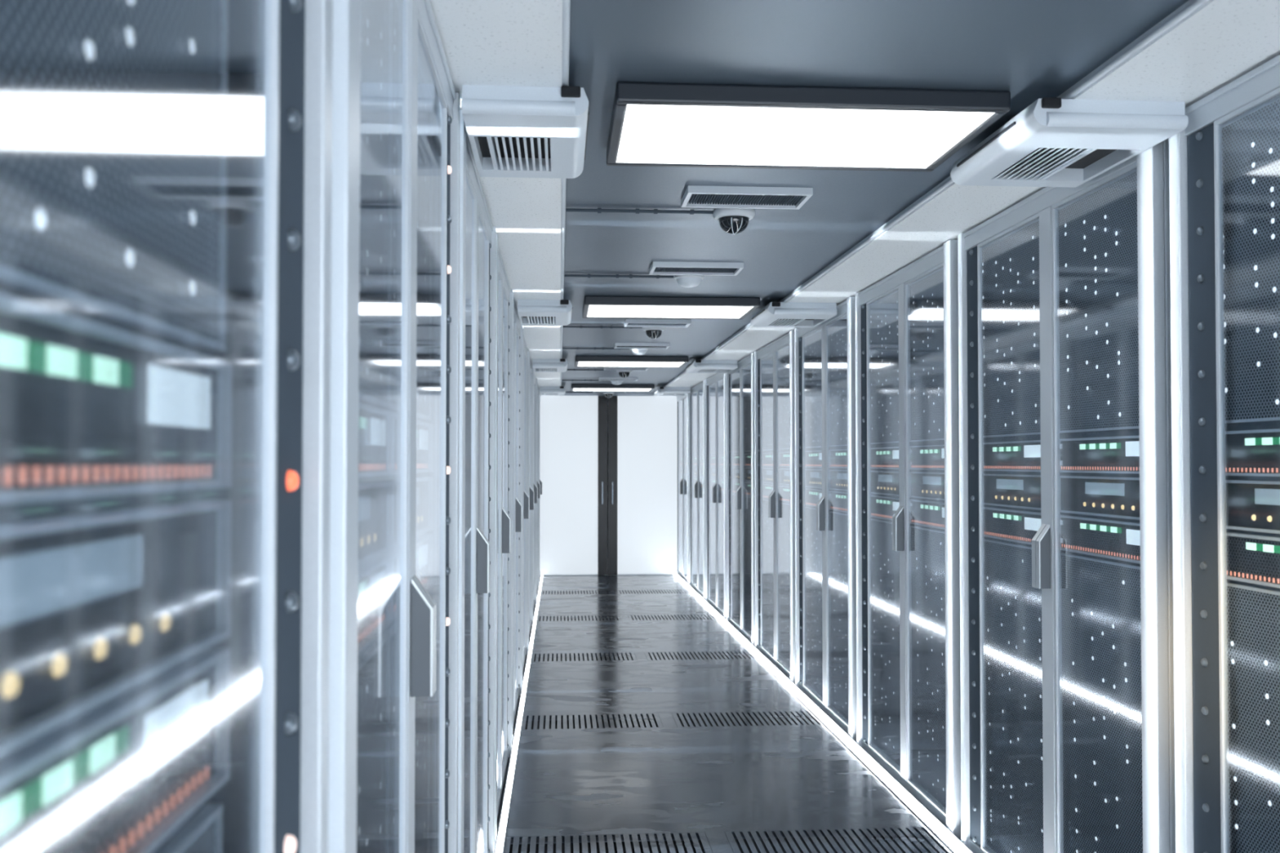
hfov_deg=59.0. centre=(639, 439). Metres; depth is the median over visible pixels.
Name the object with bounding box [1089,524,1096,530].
light
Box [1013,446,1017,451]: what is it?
light
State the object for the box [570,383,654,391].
ceiling light
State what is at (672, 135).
diffuser
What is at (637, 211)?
conduit
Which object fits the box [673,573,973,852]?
light strip
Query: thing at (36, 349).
light
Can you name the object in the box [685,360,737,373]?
unit
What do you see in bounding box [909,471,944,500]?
server
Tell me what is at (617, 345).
ceiling vent
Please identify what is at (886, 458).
server
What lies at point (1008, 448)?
light
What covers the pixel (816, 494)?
server
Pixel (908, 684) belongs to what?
rack
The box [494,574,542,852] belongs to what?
light strip
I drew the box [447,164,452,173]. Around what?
indicator light
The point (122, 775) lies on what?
server
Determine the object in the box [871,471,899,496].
server
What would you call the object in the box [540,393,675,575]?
wall
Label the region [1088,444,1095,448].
light
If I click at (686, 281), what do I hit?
smoke detector
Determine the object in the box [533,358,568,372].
unit
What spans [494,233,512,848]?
rack
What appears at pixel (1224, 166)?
rack
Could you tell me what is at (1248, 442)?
light
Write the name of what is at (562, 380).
conduit
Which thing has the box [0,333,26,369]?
light
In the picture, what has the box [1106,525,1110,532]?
light
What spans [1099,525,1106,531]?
light
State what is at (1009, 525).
server
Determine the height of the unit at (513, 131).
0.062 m
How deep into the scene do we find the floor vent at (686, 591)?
11.94 m
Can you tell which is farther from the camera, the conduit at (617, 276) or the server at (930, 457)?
the conduit at (617, 276)
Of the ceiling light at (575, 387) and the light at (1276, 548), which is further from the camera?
the ceiling light at (575, 387)
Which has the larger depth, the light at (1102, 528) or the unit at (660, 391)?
the unit at (660, 391)
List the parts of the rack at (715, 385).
post, glass pane, door, handle, rail, rail, door, glass pane, post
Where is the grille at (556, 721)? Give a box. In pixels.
[524,718,657,729]
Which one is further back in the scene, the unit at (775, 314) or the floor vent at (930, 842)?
the unit at (775, 314)
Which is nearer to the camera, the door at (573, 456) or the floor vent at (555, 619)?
the floor vent at (555, 619)
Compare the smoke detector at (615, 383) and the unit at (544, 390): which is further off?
the unit at (544, 390)
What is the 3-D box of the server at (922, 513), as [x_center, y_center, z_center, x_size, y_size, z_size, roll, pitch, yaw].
[1.140,0.290,4.409,0.018,0.100,0.545,0,-1,-4]
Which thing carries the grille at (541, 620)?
on the floor vent at (555, 619)
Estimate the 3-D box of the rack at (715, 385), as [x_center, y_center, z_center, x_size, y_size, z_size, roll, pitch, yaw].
[1.161,0.484,10.361,1.014,2.168,1.340,0,-1,-4]
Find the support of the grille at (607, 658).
on the floor vent at (607, 658)
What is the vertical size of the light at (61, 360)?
0.015 m
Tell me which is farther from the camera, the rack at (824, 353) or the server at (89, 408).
the rack at (824, 353)
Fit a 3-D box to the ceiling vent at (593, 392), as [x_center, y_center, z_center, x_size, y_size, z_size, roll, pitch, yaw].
[-0.352,-0.567,13.152,0.384,0.022,0.200,0,-1,-4]
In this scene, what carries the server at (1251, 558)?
attached to the rack at (1224, 166)
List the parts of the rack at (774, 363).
post, glass pane, door, handle, rail, rail, door, glass pane, post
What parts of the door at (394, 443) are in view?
post, glass pane, door, handle, door, glass pane, rail, post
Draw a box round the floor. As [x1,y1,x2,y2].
[497,574,928,852]
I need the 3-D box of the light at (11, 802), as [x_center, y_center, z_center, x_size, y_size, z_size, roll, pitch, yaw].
[-0.300,0.178,0.533,0.002,0.015,0.034,0,-1,-4]
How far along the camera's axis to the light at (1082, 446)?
3.14 m
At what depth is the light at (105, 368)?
0.65 m
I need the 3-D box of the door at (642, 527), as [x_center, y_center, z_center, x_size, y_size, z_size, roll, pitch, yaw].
[0.041,0.548,13.676,0.858,2.162,0.103,0,-1,-4]
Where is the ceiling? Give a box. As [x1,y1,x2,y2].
[561,0,1188,393]
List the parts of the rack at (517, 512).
post, glass pane, door, rail, door, glass pane, rail, handle, post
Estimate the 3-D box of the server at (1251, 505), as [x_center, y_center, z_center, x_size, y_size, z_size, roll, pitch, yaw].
[1.294,0.136,2.253,0.018,0.105,0.545,0,-1,-4]
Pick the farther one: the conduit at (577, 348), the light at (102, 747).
the conduit at (577, 348)
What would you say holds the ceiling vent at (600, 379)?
in the ceiling
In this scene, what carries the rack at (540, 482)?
on the floor
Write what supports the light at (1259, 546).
attached to the server at (1251, 558)
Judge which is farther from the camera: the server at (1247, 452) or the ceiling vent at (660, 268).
the ceiling vent at (660, 268)
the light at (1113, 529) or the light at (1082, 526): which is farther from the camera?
the light at (1082, 526)
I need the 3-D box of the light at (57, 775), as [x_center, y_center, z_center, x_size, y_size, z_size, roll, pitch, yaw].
[-0.304,0.179,0.590,0.002,0.015,0.034,0,-1,-4]
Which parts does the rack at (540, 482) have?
post, door, handle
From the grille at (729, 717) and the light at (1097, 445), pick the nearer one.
the light at (1097, 445)
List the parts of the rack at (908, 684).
post, perforated panel, perforated panel, door, handle, rail, rail, door, perforated panel, perforated panel, post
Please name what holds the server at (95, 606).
in the rack at (166, 165)
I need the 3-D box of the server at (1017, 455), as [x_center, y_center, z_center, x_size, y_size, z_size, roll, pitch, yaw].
[1.194,0.053,3.651,0.018,0.096,0.545,0,-1,-4]
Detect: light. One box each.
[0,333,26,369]
[0,791,22,835]
[19,777,42,820]
[26,339,47,373]
[41,759,73,806]
[45,344,77,378]
[71,748,89,786]
[76,351,93,381]
[88,733,115,775]
[92,355,119,386]
[113,724,129,758]
[118,360,133,388]
[284,835,297,852]
[286,470,298,491]
[445,617,450,626]
[446,466,450,474]
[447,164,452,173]
[447,265,451,274]
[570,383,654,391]
[574,355,688,368]
[582,295,759,319]
[606,81,1010,171]
[992,512,997,517]
[1006,446,1010,451]
[1006,514,1011,519]
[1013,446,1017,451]
[1013,515,1018,520]
[1079,444,1085,449]
[1080,523,1086,528]
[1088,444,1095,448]
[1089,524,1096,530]
[1095,443,1099,448]
[1099,443,1106,448]
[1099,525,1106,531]
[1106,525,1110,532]
[1109,443,1116,448]
[1110,526,1117,533]
[1116,442,1120,448]
[1117,527,1121,533]
[1244,438,1255,445]
[1245,542,1256,551]
[1255,437,1262,444]
[1256,543,1262,551]
[1262,437,1272,444]
[1262,544,1274,552]
[1272,437,1279,444]
[1273,545,1279,553]
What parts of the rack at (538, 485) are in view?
post, door, post, handle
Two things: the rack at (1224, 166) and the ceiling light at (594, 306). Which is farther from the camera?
the ceiling light at (594, 306)
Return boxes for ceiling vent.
[592,391,626,392]
[598,377,638,381]
[603,367,648,370]
[613,342,669,349]
[624,319,691,327]
[648,261,743,275]
[680,185,813,209]
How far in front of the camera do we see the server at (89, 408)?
0.64 m
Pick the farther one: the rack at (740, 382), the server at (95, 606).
the rack at (740, 382)
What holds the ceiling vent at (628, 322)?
in the ceiling
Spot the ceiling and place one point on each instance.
(1031, 50)
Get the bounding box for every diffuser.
[573,388,651,391]
[577,361,684,367]
[586,305,752,318]
[616,104,994,168]
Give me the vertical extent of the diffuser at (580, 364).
0.037 m
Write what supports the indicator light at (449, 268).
attached to the door at (394, 443)
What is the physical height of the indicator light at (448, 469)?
0.018 m
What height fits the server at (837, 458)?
0.096 m
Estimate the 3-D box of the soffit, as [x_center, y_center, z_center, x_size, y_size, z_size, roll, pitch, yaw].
[-1.093,-0.748,5.202,1.454,0.080,16.900,0,-1,-4]
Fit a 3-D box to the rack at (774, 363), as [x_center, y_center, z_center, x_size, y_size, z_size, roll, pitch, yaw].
[1.359,0.428,7.568,1.014,2.168,1.340,0,-1,-4]
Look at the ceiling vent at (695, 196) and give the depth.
3.53 m
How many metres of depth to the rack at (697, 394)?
11.67 m
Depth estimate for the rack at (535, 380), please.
10.69 m
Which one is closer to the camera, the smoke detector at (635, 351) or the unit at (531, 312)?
the unit at (531, 312)
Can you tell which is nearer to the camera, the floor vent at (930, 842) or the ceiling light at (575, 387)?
the floor vent at (930, 842)
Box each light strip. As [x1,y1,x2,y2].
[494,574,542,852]
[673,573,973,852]
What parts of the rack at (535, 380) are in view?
post, door, glass pane, post, handle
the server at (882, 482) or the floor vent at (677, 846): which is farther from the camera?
the server at (882, 482)
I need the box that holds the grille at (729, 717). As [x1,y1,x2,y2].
[678,715,819,726]
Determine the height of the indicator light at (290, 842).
0.018 m
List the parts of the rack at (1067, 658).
post, rail, glass pane, perforated panel, perforated panel, door, handle, rail, glass pane, door, perforated panel, perforated panel, post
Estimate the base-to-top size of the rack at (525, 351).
2.168 m
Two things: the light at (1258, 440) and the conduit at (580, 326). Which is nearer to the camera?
the light at (1258, 440)
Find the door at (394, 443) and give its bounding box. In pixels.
[328,0,460,852]
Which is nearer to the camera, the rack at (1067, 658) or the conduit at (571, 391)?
the rack at (1067, 658)
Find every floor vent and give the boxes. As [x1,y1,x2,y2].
[502,831,712,852]
[520,713,662,729]
[530,652,636,662]
[536,615,621,621]
[540,590,611,594]
[616,589,691,594]
[627,614,717,620]
[644,651,757,660]
[671,711,823,727]
[724,826,953,852]
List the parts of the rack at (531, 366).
post, door, glass pane, rail, post, handle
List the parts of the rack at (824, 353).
post, glass pane, door, perforated panel, perforated panel, handle, rail, rail, door, glass pane, perforated panel, perforated panel, post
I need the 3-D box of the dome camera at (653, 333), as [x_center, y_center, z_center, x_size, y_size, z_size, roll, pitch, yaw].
[0.085,-0.661,6.968,0.140,0.082,0.140,0,-1,-4]
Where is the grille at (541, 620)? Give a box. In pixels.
[539,618,617,621]
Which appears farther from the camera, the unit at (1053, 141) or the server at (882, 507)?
the server at (882, 507)
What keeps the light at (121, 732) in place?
attached to the server at (122, 775)
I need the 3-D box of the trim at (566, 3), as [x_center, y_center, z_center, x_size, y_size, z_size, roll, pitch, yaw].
[-0.361,-0.723,5.253,0.014,0.027,16.900,0,-1,-4]
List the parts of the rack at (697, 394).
post, door, glass pane, handle, rail, rail, door, glass pane, post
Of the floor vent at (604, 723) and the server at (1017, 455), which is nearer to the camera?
the server at (1017, 455)
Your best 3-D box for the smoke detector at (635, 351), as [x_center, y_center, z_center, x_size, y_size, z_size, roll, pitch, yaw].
[-0.008,-0.649,8.275,0.132,0.054,0.132,0,-1,-4]
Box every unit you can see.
[461,84,589,178]
[517,299,573,325]
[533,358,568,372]
[539,386,565,395]
[653,386,690,395]
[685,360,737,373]
[750,302,837,327]
[950,97,1188,187]
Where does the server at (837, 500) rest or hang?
attached to the rack at (824, 353)
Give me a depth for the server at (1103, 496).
3.03 m
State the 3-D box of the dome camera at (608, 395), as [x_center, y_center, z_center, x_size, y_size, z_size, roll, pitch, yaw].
[-0.370,-0.533,13.371,0.140,0.082,0.140,0,-1,-4]
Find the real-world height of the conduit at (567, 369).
0.017 m
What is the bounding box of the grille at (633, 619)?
[632,617,715,620]
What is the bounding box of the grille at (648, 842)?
[509,840,704,852]
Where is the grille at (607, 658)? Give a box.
[533,656,632,661]
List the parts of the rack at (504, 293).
post, glass pane, door, rail, rail, door, glass pane, handle, post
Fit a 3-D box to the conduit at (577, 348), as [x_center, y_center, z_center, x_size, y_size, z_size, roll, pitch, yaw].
[-0.321,-0.667,8.253,0.488,0.017,0.017,0,-1,-4]
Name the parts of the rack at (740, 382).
post, glass pane, door, handle, rail, rail, door, glass pane, post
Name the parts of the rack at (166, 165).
perforated panel, perforated panel, door, post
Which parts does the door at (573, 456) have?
handle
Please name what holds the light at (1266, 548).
attached to the server at (1251, 558)
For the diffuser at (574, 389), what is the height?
0.037 m
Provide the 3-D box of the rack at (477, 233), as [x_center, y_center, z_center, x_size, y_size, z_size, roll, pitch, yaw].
[-0.934,0.340,3.196,1.014,2.168,1.340,0,-1,-4]
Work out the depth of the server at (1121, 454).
3.03 m
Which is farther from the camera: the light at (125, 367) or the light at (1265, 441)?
the light at (1265, 441)
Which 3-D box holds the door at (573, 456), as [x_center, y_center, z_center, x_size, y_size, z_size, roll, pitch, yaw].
[-0.800,0.546,13.616,0.819,2.162,0.103,0,-1,-4]
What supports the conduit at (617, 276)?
attached to the ceiling
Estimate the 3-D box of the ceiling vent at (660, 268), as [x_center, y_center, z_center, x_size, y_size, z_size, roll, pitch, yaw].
[0.238,-0.734,4.845,0.384,0.022,0.200,0,-1,-4]
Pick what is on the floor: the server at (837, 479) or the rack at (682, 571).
the rack at (682, 571)
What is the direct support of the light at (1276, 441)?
attached to the server at (1247, 452)
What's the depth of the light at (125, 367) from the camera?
0.68 m
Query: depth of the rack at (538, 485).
12.11 m
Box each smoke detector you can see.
[610,381,622,385]
[630,348,648,355]
[674,275,703,287]
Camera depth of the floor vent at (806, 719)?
6.01 m
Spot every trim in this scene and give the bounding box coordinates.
[560,0,570,386]
[653,0,1209,395]
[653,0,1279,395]
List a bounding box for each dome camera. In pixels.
[603,392,614,398]
[616,370,631,377]
[642,327,665,339]
[712,208,755,235]
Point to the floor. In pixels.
(713, 781)
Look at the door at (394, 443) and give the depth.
1.61 m
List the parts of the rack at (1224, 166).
post, rail, door, perforated panel, perforated panel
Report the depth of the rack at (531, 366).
9.27 m
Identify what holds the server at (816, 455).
in the rack at (824, 353)
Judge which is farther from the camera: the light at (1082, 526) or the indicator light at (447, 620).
the light at (1082, 526)
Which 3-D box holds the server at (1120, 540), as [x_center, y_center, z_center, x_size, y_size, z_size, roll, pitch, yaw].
[1.240,0.263,3.012,0.018,0.100,0.545,0,-1,-4]
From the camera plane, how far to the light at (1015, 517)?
3.60 m
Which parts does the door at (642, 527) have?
handle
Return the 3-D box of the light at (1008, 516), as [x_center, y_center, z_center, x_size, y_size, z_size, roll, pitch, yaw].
[1.193,0.249,3.655,0.002,0.015,0.034,0,-1,-4]
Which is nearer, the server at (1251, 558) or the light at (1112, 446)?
the server at (1251, 558)
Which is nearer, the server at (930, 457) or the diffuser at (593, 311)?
the server at (930, 457)
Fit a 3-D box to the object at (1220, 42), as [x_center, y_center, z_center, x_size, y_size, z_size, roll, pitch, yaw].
[1.496,-0.744,5.386,1.454,0.080,16.900,0,-1,-4]
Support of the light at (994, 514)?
attached to the server at (1009, 525)
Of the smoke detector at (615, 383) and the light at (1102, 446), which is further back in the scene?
the smoke detector at (615, 383)
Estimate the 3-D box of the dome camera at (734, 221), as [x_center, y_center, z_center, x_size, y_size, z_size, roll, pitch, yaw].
[0.313,-0.726,3.767,0.140,0.082,0.140,0,-1,-4]
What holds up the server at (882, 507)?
attached to the rack at (908, 684)
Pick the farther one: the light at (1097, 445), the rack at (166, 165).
the light at (1097, 445)
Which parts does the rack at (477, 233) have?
post, glass pane, door, rail, door, glass pane, handle, post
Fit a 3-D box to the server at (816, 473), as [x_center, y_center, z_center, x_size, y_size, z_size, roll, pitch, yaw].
[0.996,0.220,6.441,0.018,0.105,0.545,0,-1,-4]
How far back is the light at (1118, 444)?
2.94 m
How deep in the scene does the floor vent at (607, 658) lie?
7.92 m
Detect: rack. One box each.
[0,0,332,852]
[457,109,496,852]
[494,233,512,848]
[511,293,522,746]
[521,328,528,687]
[528,351,533,648]
[533,368,537,612]
[536,384,540,599]
[538,392,542,584]
[676,394,688,584]
[688,380,705,599]
[705,373,726,619]
[725,352,755,646]
[754,329,795,684]
[794,296,857,742]
[854,240,961,841]
[957,137,1175,852]
[1168,54,1279,852]
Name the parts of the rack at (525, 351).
post, door, rail, door, glass pane, rail, handle, post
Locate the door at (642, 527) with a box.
[607,395,677,574]
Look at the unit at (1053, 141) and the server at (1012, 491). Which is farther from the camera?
the server at (1012, 491)
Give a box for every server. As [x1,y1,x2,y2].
[0,293,232,504]
[0,500,231,757]
[0,648,230,852]
[812,450,822,467]
[812,469,822,488]
[812,488,822,507]
[828,448,847,468]
[828,469,847,491]
[828,490,847,512]
[870,446,898,469]
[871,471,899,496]
[871,494,899,520]
[909,444,944,470]
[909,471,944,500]
[909,499,944,529]
[983,440,1040,471]
[983,473,1040,510]
[983,506,1040,545]
[1059,435,1139,474]
[1059,475,1139,519]
[1060,515,1140,564]
[1225,428,1279,476]
[1226,480,1279,533]
[1226,532,1279,588]
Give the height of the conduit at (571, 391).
0.017 m
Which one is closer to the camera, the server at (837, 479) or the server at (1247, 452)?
the server at (1247, 452)
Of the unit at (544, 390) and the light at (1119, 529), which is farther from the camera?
the unit at (544, 390)
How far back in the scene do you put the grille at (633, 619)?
9.88 m
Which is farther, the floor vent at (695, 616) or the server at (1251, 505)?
the floor vent at (695, 616)
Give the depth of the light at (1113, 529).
2.96 m
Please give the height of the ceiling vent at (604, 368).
0.022 m
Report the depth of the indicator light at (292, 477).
0.99 m
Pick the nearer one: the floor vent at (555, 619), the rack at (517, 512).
the rack at (517, 512)
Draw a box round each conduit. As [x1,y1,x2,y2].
[561,379,598,381]
[562,346,629,350]
[563,325,642,328]
[564,274,673,278]
[565,208,713,214]
[565,391,592,392]
[566,368,603,370]
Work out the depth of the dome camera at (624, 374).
10.13 m
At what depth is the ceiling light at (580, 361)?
8.96 m
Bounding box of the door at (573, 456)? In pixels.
[539,395,607,575]
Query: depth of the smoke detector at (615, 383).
11.44 m
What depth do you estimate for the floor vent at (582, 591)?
11.87 m
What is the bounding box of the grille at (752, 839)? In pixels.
[734,834,946,852]
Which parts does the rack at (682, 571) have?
door, glass pane, handle, rail, rail, door, glass pane, post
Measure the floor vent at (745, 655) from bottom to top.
0.030 m
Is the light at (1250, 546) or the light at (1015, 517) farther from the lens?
the light at (1015, 517)
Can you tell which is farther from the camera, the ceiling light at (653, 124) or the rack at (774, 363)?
the rack at (774, 363)

